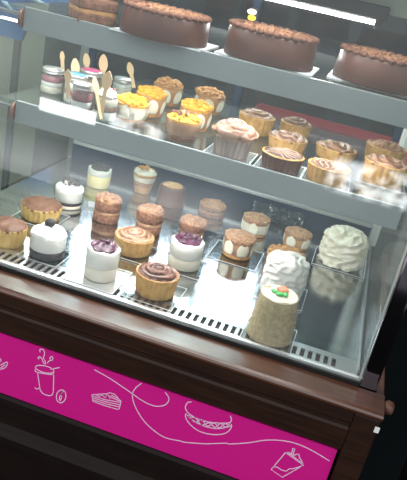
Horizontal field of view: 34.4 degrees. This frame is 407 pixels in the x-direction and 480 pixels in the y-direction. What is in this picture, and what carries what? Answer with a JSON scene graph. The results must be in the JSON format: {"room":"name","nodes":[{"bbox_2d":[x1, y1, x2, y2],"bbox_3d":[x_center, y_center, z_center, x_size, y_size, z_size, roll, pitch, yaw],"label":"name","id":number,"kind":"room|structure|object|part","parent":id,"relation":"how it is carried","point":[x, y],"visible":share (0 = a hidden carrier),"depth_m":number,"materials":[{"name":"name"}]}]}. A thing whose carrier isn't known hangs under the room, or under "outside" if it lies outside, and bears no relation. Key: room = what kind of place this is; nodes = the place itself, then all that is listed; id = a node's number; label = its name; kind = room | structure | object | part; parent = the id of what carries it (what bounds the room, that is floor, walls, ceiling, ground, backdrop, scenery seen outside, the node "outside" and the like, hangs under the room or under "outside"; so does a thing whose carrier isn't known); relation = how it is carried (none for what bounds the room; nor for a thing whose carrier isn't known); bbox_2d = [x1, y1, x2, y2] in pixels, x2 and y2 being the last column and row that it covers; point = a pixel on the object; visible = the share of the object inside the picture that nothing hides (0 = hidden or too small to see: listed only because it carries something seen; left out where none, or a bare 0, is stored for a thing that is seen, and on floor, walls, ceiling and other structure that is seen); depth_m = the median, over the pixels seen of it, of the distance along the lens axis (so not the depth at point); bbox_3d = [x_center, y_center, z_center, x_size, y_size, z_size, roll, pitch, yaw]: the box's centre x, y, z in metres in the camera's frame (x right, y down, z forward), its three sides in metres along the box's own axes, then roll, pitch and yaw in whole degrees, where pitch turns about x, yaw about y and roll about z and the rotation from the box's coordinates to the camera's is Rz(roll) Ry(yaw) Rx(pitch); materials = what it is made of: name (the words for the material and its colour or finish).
{"room":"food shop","nodes":[
{"label":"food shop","id":0,"kind":"room"},
{"bbox_2d":[0,16,17,21],"bbox_3d":[0.001,-0.286,1.059,0.734,0.020,0.018,17,23,10],"label":"light","id":1,"kind":"object","parent":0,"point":[3,17],"depth_m":1.12,"materials":[{"name":"grey metal"}]},
{"bbox_2d":[0,31,45,190],"bbox_3d":[-0.970,-0.883,1.888,0.100,2.600,2.100,17,23,10],"label":"wall","id":2,"kind":"structure","parent":0,"point":[32,49],"depth_m":2.93,"materials":[{"name":"white paint"}]},
{"bbox_2d":[31,0,406,175],"bbox_3d":[0.457,-0.473,2.837,3.800,1.700,0.100,17,23,10],"label":"wall","id":3,"kind":"structure","parent":0,"point":[50,148],"depth_m":2.74,"materials":[{"name":"grey paint"}]},
{"bbox_2d":[398,459,406,479],"bbox_3d":[-0.293,1.050,1.239,3.800,0.100,4.800,17,23,10],"label":"floor","id":4,"kind":"structure","parent":0,"point":[403,475],"depth_m":2.22,"materials":[{"name":"black"}]},
{"bbox_2d":[0,0,68,190],"bbox_3d":[-0.736,-0.306,2.412,0.390,1.250,0.030,17,23,10],"label":"board","id":5,"kind":"object","parent":4,"relation":"on","point":[9,29],"visible":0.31,"depth_m":2.27,"materials":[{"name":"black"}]},
{"bbox_3d":[-0.629,-0.780,2.213,0.390,0.200,0.020,17,23,10],"label":"panel","id":6,"kind":"part","parent":5,"relation":"part of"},
{"bbox_2d":[0,0,406,479],"bbox_3d":[-0.074,0.111,1.377,0.890,1.570,0.732,17,23,10],"label":"display case","id":7,"kind":"object","parent":4,"relation":"on","point":[95,384],"visible":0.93,"depth_m":1.08,"materials":[{"name":"silver metal"}]},
{"bbox_2d":[0,215,27,248],"bbox_3d":[-0.349,-0.018,1.175,0.066,0.047,0.067,10,23,-6],"label":"tart","id":8,"kind":"object","parent":7,"relation":"on","point":[13,231],"visible":1,"depth_m":1.16,"materials":[{"name":"food"}]},
{"bbox_2d":[11,211,69,225],"bbox_3d":[-0.325,-0.045,1.309,0.088,0.002,0.088,17,23,10],"label":"cake board","id":9,"kind":"object","parent":7,"relation":"on","point":[19,211],"visible":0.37,"depth_m":1.30,"materials":[{"name":"clear plastic"}]},
{"bbox_2d":[21,195,62,223],"bbox_3d":[-0.321,-0.064,1.301,0.082,0.039,0.082,23,25,24],"label":"tart","id":10,"kind":"object","parent":9,"relation":"on","point":[38,208],"visible":0.98,"depth_m":1.28,"materials":[{"name":"brown food"}]},
{"bbox_2d":[17,247,74,267],"bbox_3d":[-0.279,0.025,1.169,0.074,0.002,0.074,17,23,10],"label":"cake board","id":11,"kind":"object","parent":7,"relation":"on","point":[28,247],"visible":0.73,"depth_m":1.14,"materials":[{"name":"silver metal"}]},
{"bbox_2d":[28,218,67,260],"bbox_3d":[-0.272,-0.006,1.155,0.067,0.068,0.067,17,23,10],"label":"cake","id":12,"kind":"object","parent":11,"relation":"on","point":[48,239],"visible":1,"depth_m":1.14,"materials":[{"name":"white food"}]},
{"bbox_3d":[-0.278,0.635,1.260,0.824,0.556,0.020,17,23,10],"label":"panel","id":13,"kind":"part","parent":7,"relation":"part of","materials":[{"name":"black wood"}]},
{"bbox_2d":[54,177,84,209],"bbox_3d":[-0.282,-0.101,1.384,0.065,0.061,0.065,17,23,10],"label":"cake","id":14,"kind":"object","parent":7,"relation":"on","point":[70,193],"visible":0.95,"depth_m":1.36,"materials":[{"name":"white food"}]},
{"bbox_3d":[-0.280,-0.499,1.602,0.022,0.630,0.028,17,23,10],"label":"corner post","id":15,"kind":"part","parent":7,"relation":"part of","materials":[{"name":"grey paint"}]},
{"bbox_2d":[88,201,94,207],"bbox_3d":[-0.239,-0.076,1.413,0.018,0.012,0.002,14,23,2],"label":"price tag","id":16,"kind":"object","parent":7,"relation":"on","point":[90,203],"visible":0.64,"depth_m":1.41,"materials":[{"name":"white paper"}]},
{"bbox_2d":[61,257,132,294],"bbox_3d":[-0.183,0.061,1.136,0.094,0.002,0.094,17,23,10],"label":"cake board","id":17,"kind":"object","parent":7,"relation":"on","point":[76,275],"visible":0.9,"depth_m":1.11,"materials":[{"name":"white plastic"}]},
{"bbox_2d":[83,237,121,282],"bbox_3d":[-0.172,0.033,1.122,0.063,0.065,0.063,17,23,10],"label":"cake","id":18,"kind":"object","parent":17,"relation":"on","point":[102,256],"visible":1,"depth_m":1.10,"materials":[{"name":"white cream"},{"name":"sponge cake"},{"name":"purple berries"}]},
{"bbox_2d":[86,161,113,188],"bbox_3d":[-0.243,-0.152,1.532,0.062,0.053,0.062,17,23,10],"label":"cup","id":19,"kind":"object","parent":7,"relation":"on","point":[99,176],"visible":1,"depth_m":1.51,"materials":[{"name":"yellow food"}]},
{"bbox_2d":[92,191,121,224],"bbox_3d":[-0.199,-0.069,1.357,0.057,0.057,0.056,17,23,10],"label":"cake","id":20,"kind":"object","parent":7,"relation":"on","point":[107,209],"visible":1,"depth_m":1.34,"materials":[{"name":"brown food"}]},
{"bbox_3d":[-0.214,0.346,1.128,0.824,0.092,0.052,17,23,10],"label":"rail","id":21,"kind":"part","parent":7,"relation":"part of","materials":[{"name":"black wood"}]},
{"bbox_2d":[113,241,159,263],"bbox_3d":[-0.136,0.021,1.253,0.086,0.002,0.086,17,23,10],"label":"cake board","id":22,"kind":"object","parent":7,"relation":"on","point":[114,241],"visible":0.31,"depth_m":1.23,"materials":[{"name":"clear plastic"}]},
{"bbox_2d":[115,226,154,257],"bbox_3d":[-0.131,0.001,1.244,0.077,0.044,0.076,27,27,30],"label":"tart","id":23,"kind":"object","parent":22,"relation":"on","point":[134,242],"visible":0.99,"depth_m":1.22,"materials":[{"name":"beige food"}]},
{"bbox_2d":[132,161,159,193],"bbox_3d":[-0.140,-0.144,1.553,0.069,0.065,0.069,17,23,10],"label":"cup","id":24,"kind":"object","parent":7,"relation":"on","point":[144,176],"visible":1,"depth_m":1.53,"materials":[{"name":"white food"}]},
{"bbox_2d":[135,203,164,236],"bbox_3d":[-0.110,-0.044,1.344,0.057,0.058,0.056,17,23,10],"label":"cake","id":25,"kind":"object","parent":7,"relation":"on","point":[149,216],"visible":0.96,"depth_m":1.33,"materials":[{"name":"brown food"}]},
{"bbox_2d":[119,278,186,310],"bbox_3d":[-0.084,0.089,1.123,0.092,0.002,0.092,17,23,10],"label":"cake board","id":26,"kind":"object","parent":7,"relation":"on","point":[134,278],"visible":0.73,"depth_m":1.09,"materials":[{"name":"clear plastic"}]},
{"bbox_2d":[135,262,179,300],"bbox_3d":[-0.079,0.066,1.113,0.075,0.050,0.076,-11,33,-44],"label":"tart","id":27,"kind":"object","parent":26,"relation":"on","point":[157,281],"visible":1,"depth_m":1.09,"materials":[{"name":"beige food"}]},
{"bbox_2d":[109,27,218,51],"bbox_3d":[-0.063,-0.339,1.103,0.157,0.002,0.120,17,23,10],"label":"cake board","id":28,"kind":"object","parent":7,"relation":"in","point":[209,46],"visible":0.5,"depth_m":1.06,"materials":[{"name":"white cardboard"}]},
{"bbox_2d":[119,0,211,47],"bbox_3d":[-0.061,-0.358,1.080,0.148,0.050,0.148,20,24,17],"label":"chocolate cake","id":29,"kind":"object","parent":28,"relation":"on","point":[157,22],"visible":1,"depth_m":1.03,"materials":[{"name":"brown food"}]},
{"bbox_3d":[-0.191,0.253,1.085,0.810,0.117,0.006,17,23,10],"label":"panel","id":30,"kind":"part","parent":7,"relation":"part of","materials":[{"name":"pink"}]},
{"bbox_2d":[156,181,185,208],"bbox_3d":[-0.074,-0.108,1.523,0.068,0.050,0.068,17,23,10],"label":"chocolate cake","id":31,"kind":"object","parent":7,"relation":"on","point":[171,195],"visible":1,"depth_m":1.50,"materials":[{"name":"food"}]},
{"bbox_3d":[-0.083,-0.454,1.551,0.389,0.493,0.010,17,23,10],"label":"door frame","id":32,"kind":"part","parent":7,"relation":"part of","materials":[{"name":"grey metal"}]},
{"bbox_3d":[-0.172,0.161,1.056,0.824,0.077,0.038,17,23,10],"label":"ledge moulding","id":33,"kind":"part","parent":7,"relation":"part of","materials":[{"name":"brown wood"}]},
{"bbox_2d":[159,251,209,280],"bbox_3d":[-0.038,0.048,1.241,0.086,0.002,0.086,17,23,10],"label":"cake board","id":34,"kind":"object","parent":7,"relation":"on","point":[168,251],"visible":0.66,"depth_m":1.23,"materials":[{"name":"clear plastic"}]},
{"bbox_2d":[167,230,206,271],"bbox_3d":[-0.032,0.019,1.229,0.069,0.062,0.069,17,23,10],"label":"cake","id":35,"kind":"object","parent":34,"relation":"on","point":[186,249],"visible":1,"depth_m":1.21,"materials":[{"name":"white cream"},{"name":"sponge cake"},{"name":"purple berries"}]},
{"bbox_2d":[178,214,206,239],"bbox_3d":[-0.023,-0.028,1.369,0.056,0.046,0.057,17,23,10],"label":"cake","id":36,"kind":"object","parent":7,"relation":"on","point":[197,225],"visible":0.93,"depth_m":1.35,"materials":[{"name":"brown food"}]},
{"bbox_2d":[0,100,402,229],"bbox_3d":[0.000,-0.218,1.310,0.784,0.039,0.466,17,23,10],"label":"glass shelf","id":37,"kind":"object","parent":7,"relation":"attached to","point":[360,207],"visible":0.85,"depth_m":1.10,"materials":[{"name":"grey metal"}]},
{"bbox_3d":[-0.377,-0.250,1.177,0.099,0.006,0.006,17,23,10],"label":"support rod","id":38,"kind":"part","parent":37,"relation":"part of","materials":[{"name":"grey paint"}]},
{"bbox_2d":[39,65,63,93],"bbox_3d":[-0.290,-0.307,1.262,0.045,0.047,0.045,-10,31,-42],"label":"jar","id":39,"kind":"object","parent":37,"relation":"on","point":[52,80],"visible":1,"depth_m":1.25,"materials":[{"name":"clear glass"}]},
{"bbox_3d":[-0.287,-0.324,1.255,0.041,0.009,0.041,-10,32,-42],"label":"lid","id":40,"kind":"part","parent":39,"relation":"part of","materials":[{"name":"silver metal"}]},
{"bbox_2d":[60,51,64,74],"bbox_3d":[-0.274,-0.343,1.275,0.012,0.045,0.007,-6,29,-37],"label":"wooden spoon","id":41,"kind":"object","parent":37,"relation":"on","point":[62,56],"visible":0.86,"depth_m":1.27,"materials":[{"name":"brown wood"}]},
{"bbox_2d":[64,69,71,98],"bbox_3d":[-0.233,-0.267,1.125,0.015,0.051,0.002,13,23,0],"label":"wooden spoon","id":42,"kind":"object","parent":37,"relation":"on","point":[67,75],"visible":1,"depth_m":1.12,"materials":[{"name":"brown wood"}]},
{"bbox_2d":[63,71,87,102],"bbox_3d":[-0.238,-0.284,1.226,0.043,0.054,0.043,7,23,-13],"label":"jar","id":43,"kind":"object","parent":37,"relation":"on","point":[75,75],"visible":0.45,"depth_m":1.21,"materials":[{"name":"clear glass"}]},
{"bbox_3d":[-0.234,-0.303,1.218,0.040,0.011,0.040,7,23,-13],"label":"lid","id":44,"kind":"part","parent":43,"relation":"part of","materials":[{"name":"silver metal"}]},
{"bbox_2d":[71,58,79,71],"bbox_3d":[-0.244,-0.315,1.249,0.019,0.059,0.002,15,23,6],"label":"wooden spoon","id":45,"kind":"object","parent":37,"relation":"on","point":[75,66],"visible":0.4,"depth_m":1.24,"materials":[{"name":"brown wood"}]},
{"bbox_2d":[69,80,92,116],"bbox_3d":[-0.213,-0.246,1.148,0.039,0.057,0.039,10,23,-5],"label":"jar","id":46,"kind":"object","parent":37,"relation":"on","point":[81,101],"visible":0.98,"depth_m":1.14,"materials":[{"name":"clear glass"}]},
{"bbox_3d":[-0.208,-0.267,1.139,0.036,0.011,0.036,10,23,-5],"label":"lid","id":47,"kind":"part","parent":46,"relation":"part of","materials":[{"name":"silver metal"}]},
{"bbox_2d":[83,53,89,66],"bbox_3d":[-0.233,-0.346,1.312,0.019,0.052,0.004,13,23,1],"label":"wooden spoon","id":48,"kind":"object","parent":37,"relation":"on","point":[86,60],"visible":0.49,"depth_m":1.31,"materials":[{"name":"brown wood"}]},
{"bbox_2d":[80,67,102,98],"bbox_3d":[-0.223,-0.307,1.286,0.047,0.054,0.047,20,24,17],"label":"jar","id":49,"kind":"object","parent":37,"relation":"on","point":[91,72],"visible":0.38,"depth_m":1.27,"materials":[{"name":"clear glass"}]},
{"bbox_3d":[-0.218,-0.326,1.278,0.044,0.011,0.044,20,24,17],"label":"lid","id":50,"kind":"part","parent":49,"relation":"part of","materials":[{"name":"pink metal"}]},
{"bbox_2d":[92,77,102,118],"bbox_3d":[-0.181,-0.244,1.129,0.026,0.068,0.013,13,23,1],"label":"wooden spoon","id":51,"kind":"object","parent":37,"relation":"on","point":[95,85],"visible":1,"depth_m":1.13,"materials":[{"name":"brown wood"}]},
{"bbox_2d":[99,54,107,87],"bbox_3d":[-0.199,-0.331,1.296,0.020,0.069,0.002,15,23,5],"label":"wooden spoon","id":52,"kind":"object","parent":37,"relation":"on","point":[103,63],"visible":0.64,"depth_m":1.29,"materials":[{"name":"brown wood"}]},
{"bbox_2d":[91,86,118,120],"bbox_3d":[-0.172,-0.243,1.159,0.045,0.059,0.045,24,25,25],"label":"jar","id":53,"kind":"object","parent":37,"relation":"on","point":[109,114],"visible":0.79,"depth_m":1.15,"materials":[{"name":"clear glass"}]},
{"bbox_2d":[98,71,111,119],"bbox_3d":[-0.169,-0.248,1.127,0.017,0.085,0.002,15,23,5],"label":"wooden spoon","id":54,"kind":"object","parent":37,"relation":"on","point":[107,78],"visible":1,"depth_m":1.12,"materials":[{"name":"brown wood"}]},
{"bbox_2d":[112,76,131,94],"bbox_3d":[-0.169,-0.321,1.371,0.042,0.035,0.042,-5,28,-35],"label":"jar","id":55,"kind":"object","parent":37,"relation":"on","point":[122,84],"visible":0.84,"depth_m":1.36,"materials":[{"name":"clear glass"}]},
{"bbox_3d":[-0.167,-0.333,1.366,0.039,0.007,0.039,-5,28,-35],"label":"lid","id":56,"kind":"part","parent":55,"relation":"part of","materials":[{"name":"silver metal"}]},
{"bbox_2d":[127,62,135,87],"bbox_3d":[-0.148,-0.339,1.351,0.025,0.050,0.006,15,23,6],"label":"wooden spoon","id":57,"kind":"object","parent":37,"relation":"on","point":[130,69],"visible":1,"depth_m":1.35,"materials":[{"name":"brown wood"}]},
{"bbox_2d":[116,92,150,123],"bbox_3d":[-0.129,-0.241,1.191,0.066,0.048,0.066,9,23,-9],"label":"dessert cup","id":58,"kind":"object","parent":37,"relation":"on","point":[132,108],"visible":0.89,"depth_m":1.17,"materials":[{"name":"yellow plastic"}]},
{"bbox_2d":[136,85,167,117],"bbox_3d":[-0.101,-0.266,1.253,0.064,0.056,0.064,5,24,-18],"label":"dessert cup","id":59,"kind":"object","parent":37,"relation":"on","point":[155,95],"visible":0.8,"depth_m":1.23,"materials":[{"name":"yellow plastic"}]},
{"bbox_2d":[153,76,184,106],"bbox_3d":[-0.075,-0.313,1.374,0.067,0.058,0.067,13,23,0],"label":"dessert cup","id":60,"kind":"object","parent":37,"relation":"on","point":[173,88],"visible":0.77,"depth_m":1.35,"materials":[{"name":"brown food"}]},
{"bbox_2d":[166,109,202,143],"bbox_3d":[-0.035,-0.198,1.134,0.068,0.052,0.068,17,23,10],"label":"dessert cup","id":61,"kind":"object","parent":37,"relation":"on","point":[182,127],"visible":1,"depth_m":1.12,"materials":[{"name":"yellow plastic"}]},
{"bbox_2d":[180,98,214,131],"bbox_3d":[-0.015,-0.235,1.226,0.066,0.056,0.066,16,23,9],"label":"dessert cup","id":62,"kind":"object","parent":37,"relation":"on","point":[202,108],"visible":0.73,"depth_m":1.21,"materials":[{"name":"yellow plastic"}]},
{"bbox_2d":[195,86,226,114],"bbox_3d":[0.013,-0.297,1.385,0.070,0.054,0.070,25,26,27],"label":"dessert cup","id":63,"kind":"object","parent":37,"relation":"on","point":[216,98],"visible":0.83,"depth_m":1.36,"materials":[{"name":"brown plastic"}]},
{"bbox_2d":[204,143,257,163],"bbox_3d":[0.047,-0.149,1.131,0.082,0.001,0.082,17,23,10],"label":"cake board","id":64,"kind":"object","parent":37,"relation":"on","point":[251,156],"visible":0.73,"depth_m":1.12,"materials":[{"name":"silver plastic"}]},
{"bbox_2d":[212,118,258,159],"bbox_3d":[0.051,-0.175,1.114,0.080,0.061,0.079,17,23,10],"label":"cupcake","id":65,"kind":"object","parent":64,"relation":"on","point":[233,138],"visible":1,"depth_m":1.09,"materials":[{"name":"food"}]},
{"bbox_2d":[213,131,254,159],"bbox_3d":[0.049,-0.162,1.119,0.073,0.033,0.073,17,23,10],"label":"liner","id":66,"kind":"object","parent":65,"relation":"attached to","point":[227,144],"depth_m":1.09,"materials":[{"name":"white paper"}]},
{"bbox_2d":[239,108,275,136],"bbox_3d":[0.105,-0.237,1.307,0.074,0.046,0.074,10,23,-7],"label":"tart","id":67,"kind":"object","parent":37,"relation":"on","point":[263,122],"visible":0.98,"depth_m":1.28,"materials":[{"name":"beige food"}]},
{"bbox_2d":[254,156,305,177],"bbox_3d":[0.130,-0.123,1.114,0.082,0.001,0.082,17,23,10],"label":"cake board","id":68,"kind":"object","parent":37,"relation":"on","point":[258,162],"visible":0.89,"depth_m":1.10,"materials":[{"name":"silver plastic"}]},
{"bbox_2d":[261,146,304,174],"bbox_3d":[0.132,-0.135,1.103,0.074,0.030,0.073,27,27,31],"label":"tart","id":69,"kind":"object","parent":68,"relation":"on","point":[278,159],"visible":1,"depth_m":1.08,"materials":[{"name":"beige food"}]},
{"bbox_2d":[268,130,307,153],"bbox_3d":[0.158,-0.187,1.231,0.075,0.034,0.076,13,23,1],"label":"tart","id":70,"kind":"object","parent":37,"relation":"on","point":[293,141],"visible":0.98,"depth_m":1.21,"materials":[{"name":"beige food"}]},
{"bbox_2d":[280,116,311,138],"bbox_3d":[0.188,-0.231,1.342,0.066,0.040,0.065,-1,26,-29],"label":"tart","id":71,"kind":"object","parent":37,"relation":"on","point":[294,124],"visible":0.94,"depth_m":1.32,"materials":[{"name":"beige food"}]},
{"bbox_2d":[300,168,350,190],"bbox_3d":[0.204,-0.100,1.099,0.082,0.001,0.082,17,23,10],"label":"cake board","id":72,"kind":"object","parent":37,"relation":"on","point":[346,186],"visible":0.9,"depth_m":1.09,"materials":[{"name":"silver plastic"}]},
{"bbox_2d":[306,157,351,187],"bbox_3d":[0.206,-0.113,1.087,0.073,0.033,0.074,16,23,8],"label":"tart","id":73,"kind":"object","parent":72,"relation":"on","point":[327,172],"visible":1,"depth_m":1.06,"materials":[{"name":"beige food"}]},
{"bbox_2d":[316,139,356,163],"bbox_3d":[0.251,-0.171,1.245,0.081,0.033,0.080,3,25,-22],"label":"tart","id":74,"kind":"object","parent":37,"relation":"on","point":[340,152],"visible":0.99,"depth_m":1.22,"materials":[{"name":"beige food"}]},
{"bbox_2d":[352,143,363,189],"bbox_3d":[0.278,-0.136,1.177,0.001,0.034,0.265,17,23,10],"label":"divider","id":75,"kind":"object","parent":37,"relation":"on","point":[359,160],"visible":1,"depth_m":1.14,"materials":[{"name":"plastic"}]},
{"bbox_2d":[358,170,404,193],"bbox_3d":[0.316,-0.104,1.165,0.082,0.001,0.082,17,23,10],"label":"cake board","id":76,"kind":"object","parent":37,"relation":"on","point":[360,179],"visible":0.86,"depth_m":1.14,"materials":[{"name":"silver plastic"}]},
{"bbox_2d":[362,153,406,188],"bbox_3d":[0.319,-0.123,1.150,0.080,0.048,0.080,6,24,-14],"label":"tart","id":77,"kind":"object","parent":76,"relation":"on","point":[384,171],"visible":1,"depth_m":1.13,"materials":[{"name":"beige food"}]},
{"bbox_2d":[364,139,406,160],"bbox_3d":[0.357,-0.173,1.291,0.081,0.044,0.082,-11,32,-44],"label":"tart","id":78,"kind":"object","parent":37,"relation":"on","point":[379,147],"visible":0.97,"depth_m":1.27,"materials":[{"name":"beige food"}]},
{"bbox_2d":[0,3,406,128],"bbox_3d":[0.032,-0.361,1.248,0.784,0.039,0.466,17,23,10],"label":"glass shelf","id":79,"kind":"object","parent":7,"relation":"attached to","point":[52,20],"visible":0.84,"depth_m":1.05,"materials":[{"name":"grey metal"}]},
{"bbox_3d":[-0.345,-0.393,1.116,0.099,0.006,0.006,17,23,10],"label":"support rod","id":80,"kind":"part","parent":79,"relation":"part of","materials":[{"name":"grey paint"}]},
{"bbox_2d":[68,0,119,26],"bbox_3d":[-0.184,-0.398,1.103,0.068,0.058,0.068,0,26,-27],"label":"cake","id":81,"kind":"object","parent":79,"relation":"on","point":[102,12],"visible":1,"depth_m":1.08,"materials":[{"name":"brown food"}]},
{"bbox_2d":[214,49,319,76],"bbox_3d":[0.110,-0.303,1.109,0.163,0.002,0.124,17,23,10],"label":"cake board","id":82,"kind":"object","parent":79,"relation":"on","point":[315,69],"visible":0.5,"depth_m":1.06,"materials":[{"name":"white cardboard"}]},
{"bbox_2d":[223,19,319,71],"bbox_3d":[0.112,-0.324,1.084,0.153,0.056,0.154,24,25,25],"label":"chocolate cake","id":83,"kind":"object","parent":82,"relation":"on","point":[271,45],"visible":1,"depth_m":1.03,"materials":[{"name":"brown food"}]},
{"bbox_2d":[327,69,406,96],"bbox_3d":[0.297,-0.265,1.117,0.167,0.002,0.128,17,23,10],"label":"cake board","id":84,"kind":"object","parent":79,"relation":"on","point":[330,75],"visible":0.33,"depth_m":1.07,"materials":[{"name":"white cardboard"}]},
{"bbox_2d":[332,43,406,95],"bbox_3d":[0.298,-0.285,1.092,0.157,0.054,0.158,28,27,32],"label":"chocolate cake","id":85,"kind":"object","parent":84,"relation":"on","point":[368,67],"visible":1,"depth_m":1.03,"materials":[{"name":"brown food"}]},
{"bbox_2d":[198,198,226,218],"bbox_3d":[0.021,-0.076,1.517,0.063,0.035,0.062,17,23,10],"label":"cake","id":86,"kind":"object","parent":7,"relation":"on","point":[211,208],"visible":1,"depth_m":1.50,"materials":[{"name":"brown food"}]},
{"bbox_3d":[0.032,-0.121,1.635,0.769,0.052,0.044,17,23,10],"label":"sill","id":87,"kind":"part","parent":7,"relation":"part of","materials":[{"name":"grey metal"}]},
{"bbox_3d":[0.035,-0.144,1.612,0.767,0.008,0.022,17,23,10],"label":"sill rail","id":88,"kind":"part","parent":7,"relation":"part of","materials":[{"name":"grey metal"}]},
{"bbox_2d":[206,240,263,270],"bbox_3d":[0.066,0.031,1.336,0.100,0.002,0.100,17,23,10],"label":"cake board","id":89,"kind":"object","parent":7,"relation":"on","point":[218,240],"visible":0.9,"depth_m":1.30,"materials":[{"name":"clear plastic"}]},
{"bbox_2d":[222,228,256,260],"bbox_3d":[0.071,0.007,1.325,0.065,0.049,0.065,5,24,-18],"label":"cake","id":90,"kind":"object","parent":89,"relation":"on","point":[238,244],"visible":1,"depth_m":1.30,"materials":[{"name":"brown food"}]},
{"bbox_2d":[248,8,258,21],"bbox_3d":[0.107,-0.496,1.447,0.021,0.028,0.022,17,23,10],"label":"lamp","id":91,"kind":"object","parent":7,"relation":"attached to","point":[253,12],"visible":0.81,"depth_m":1.44,"materials":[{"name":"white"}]},
{"bbox_3d":[0.106,-0.488,1.443,0.018,0.012,0.009,17,23,10],"label":"yellow bulb","id":92,"kind":"part","parent":91,"relation":"part of","materials":[{"name":"yellow glass"}]},
{"bbox_3d":[0.106,-0.500,1.438,0.019,0.011,0.009,17,23,10],"label":"white bulb","id":93,"kind":"part","parent":91,"relation":"part of","materials":[{"name":"white glass"}]},
{"bbox_2d":[241,211,270,237],"bbox_3d":[0.116,-0.036,1.460,0.062,0.044,0.063,9,23,-9],"label":"cake","id":94,"kind":"object","parent":7,"relation":"on","point":[256,223],"visible":0.94,"depth_m":1.44,"materials":[{"name":"white food"}]},
{"bbox_2d":[240,315,296,353],"bbox_3d":[0.106,0.154,1.069,0.084,0.002,0.084,17,23,10],"label":"cake board","id":95,"kind":"object","parent":7,"relation":"on","point":[249,315],"visible":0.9,"depth_m":1.07,"materials":[{"name":"clear plastic"}]},
{"bbox_2d":[246,285,298,347],"bbox_3d":[0.115,0.115,1.053,0.078,0.087,0.077,17,23,10],"label":"cake","id":96,"kind":"object","parent":95,"relation":"on","point":[272,322],"visible":1,"depth_m":1.03,"materials":[{"name":"food"}]},
{"bbox_2d":[277,286,288,292],"bbox_3d":[0.126,0.079,1.039,0.018,0.008,0.020,1,26,-26],"label":"flower","id":97,"kind":"object","parent":96,"relation":"on","point":[280,289],"depth_m":1.03,"materials":[{"name":"orange food"}]},
{"bbox_2d":[253,202,303,226],"bbox_3d":[0.175,-0.060,1.550,0.125,0.042,0.030,17,23,10],"label":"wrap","id":98,"kind":"object","parent":7,"relation":"on","point":[260,202],"visible":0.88,"depth_m":1.55,"materials":[{"name":"clear plastic"}]},
{"bbox_2d":[266,243,305,260],"bbox_3d":[0.168,0.033,1.338,0.079,0.037,0.080,17,23,10],"label":"cake","id":99,"kind":"object","parent":7,"relation":"on","point":[279,246],"visible":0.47,"depth_m":1.34,"materials":[{"name":"brown food"}]},
{"bbox_2d":[283,226,312,250],"bbox_3d":[0.206,-0.005,1.442,0.062,0.039,0.062,-6,29,-36],"label":"cake","id":100,"kind":"object","parent":7,"relation":"on","point":[300,238],"visible":0.98,"depth_m":1.42,"materials":[{"name":"brown food"}]},
{"bbox_3d":[0.274,-0.350,1.496,0.393,0.493,0.010,17,23,10],"label":"door frame","id":101,"kind":"part","parent":7,"relation":"part of","materials":[{"name":"grey metal"}]},
{"bbox_2d":[269,0,390,29],"bbox_3d":[0.126,-0.537,1.413,0.545,0.047,0.046,17,23,10],"label":"lamp","id":102,"kind":"object","parent":7,"relation":"attached to","point":[380,13],"visible":1,"depth_m":1.36,"materials":[{"name":"black"}]},
{"bbox_2d":[312,246,365,278],"bbox_3d":[0.292,0.048,1.414,0.112,0.002,0.105,17,23,10],"label":"cake board","id":103,"kind":"object","parent":7,"relation":"on","point":[317,246],"visible":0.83,"depth_m":1.37,"materials":[{"name":"clear plastic"}]},
{"bbox_2d":[317,225,368,271],"bbox_3d":[0.300,0.012,1.398,0.102,0.077,0.104,17,23,10],"label":"frosted cake","id":104,"kind":"object","parent":103,"relation":"on","point":[345,248],"visible":1,"depth_m":1.37,"materials":[{"name":"white food"}]},
{"bbox_3d":[0.159,0.627,1.134,0.038,0.843,0.046,17,23,10],"label":"post","id":105,"kind":"part","parent":7,"relation":"part of","materials":[{"name":"brown wood"}]},
{"bbox_3d":[-0.078,-0.168,0.952,0.790,0.600,0.004,17,23,10],"label":"glass","id":106,"kind":"part","parent":7,"relation":"part of","materials":[{"name":"clear glass"}]},
{"bbox_3d":[0.315,-0.058,0.888,0.026,0.630,0.028,17,23,10],"label":"corner post","id":107,"kind":"part","parent":7,"relation":"part of","materials":[{"name":"black metal"}]},
{"bbox_3d":[0.143,-0.614,1.428,0.767,0.117,0.040,17,23,10],"label":"header panel","id":108,"kind":"part","parent":7,"relation":"part of","materials":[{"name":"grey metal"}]},
{"bbox_3d":[0.468,-0.274,1.466,0.022,0.630,0.028,17,23,10],"label":"corner post","id":109,"kind":"part","parent":7,"relation":"part of","materials":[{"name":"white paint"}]},
{"bbox_3d":[0.142,0.098,1.218,0.094,0.002,0.094,17,23,10],"label":"cake board","id":110,"kind":"object","parent":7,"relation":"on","visible":0},
{"bbox_2d":[253,250,309,300],"bbox_3d":[0.150,0.062,1.202,0.088,0.080,0.088,17,23,10],"label":"frosted cake","id":111,"kind":"object","parent":110,"relation":"on","point":[289,269],"visible":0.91,"depth_m":1.18,"materials":[{"name":"white food"}]},
{"bbox_2d":[105,79,406,479],"bbox_3d":[0.203,0.151,2.123,1.160,1.030,0.380,17,23,10],"label":"countertop","id":112,"kind":"structure","parent":4,"relation":"on","point":[387,456],"depth_m":1.89,"materials":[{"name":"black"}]},
{"bbox_2d":[254,103,406,162],"bbox_3d":[0.381,-0.290,1.844,0.500,0.050,0.120,17,23,10],"label":"tray","id":113,"kind":"object","parent":112,"relation":"on","point":[322,129],"visible":0.32,"depth_m":1.86,"materials":[{"name":"red plastic"}]}
]}

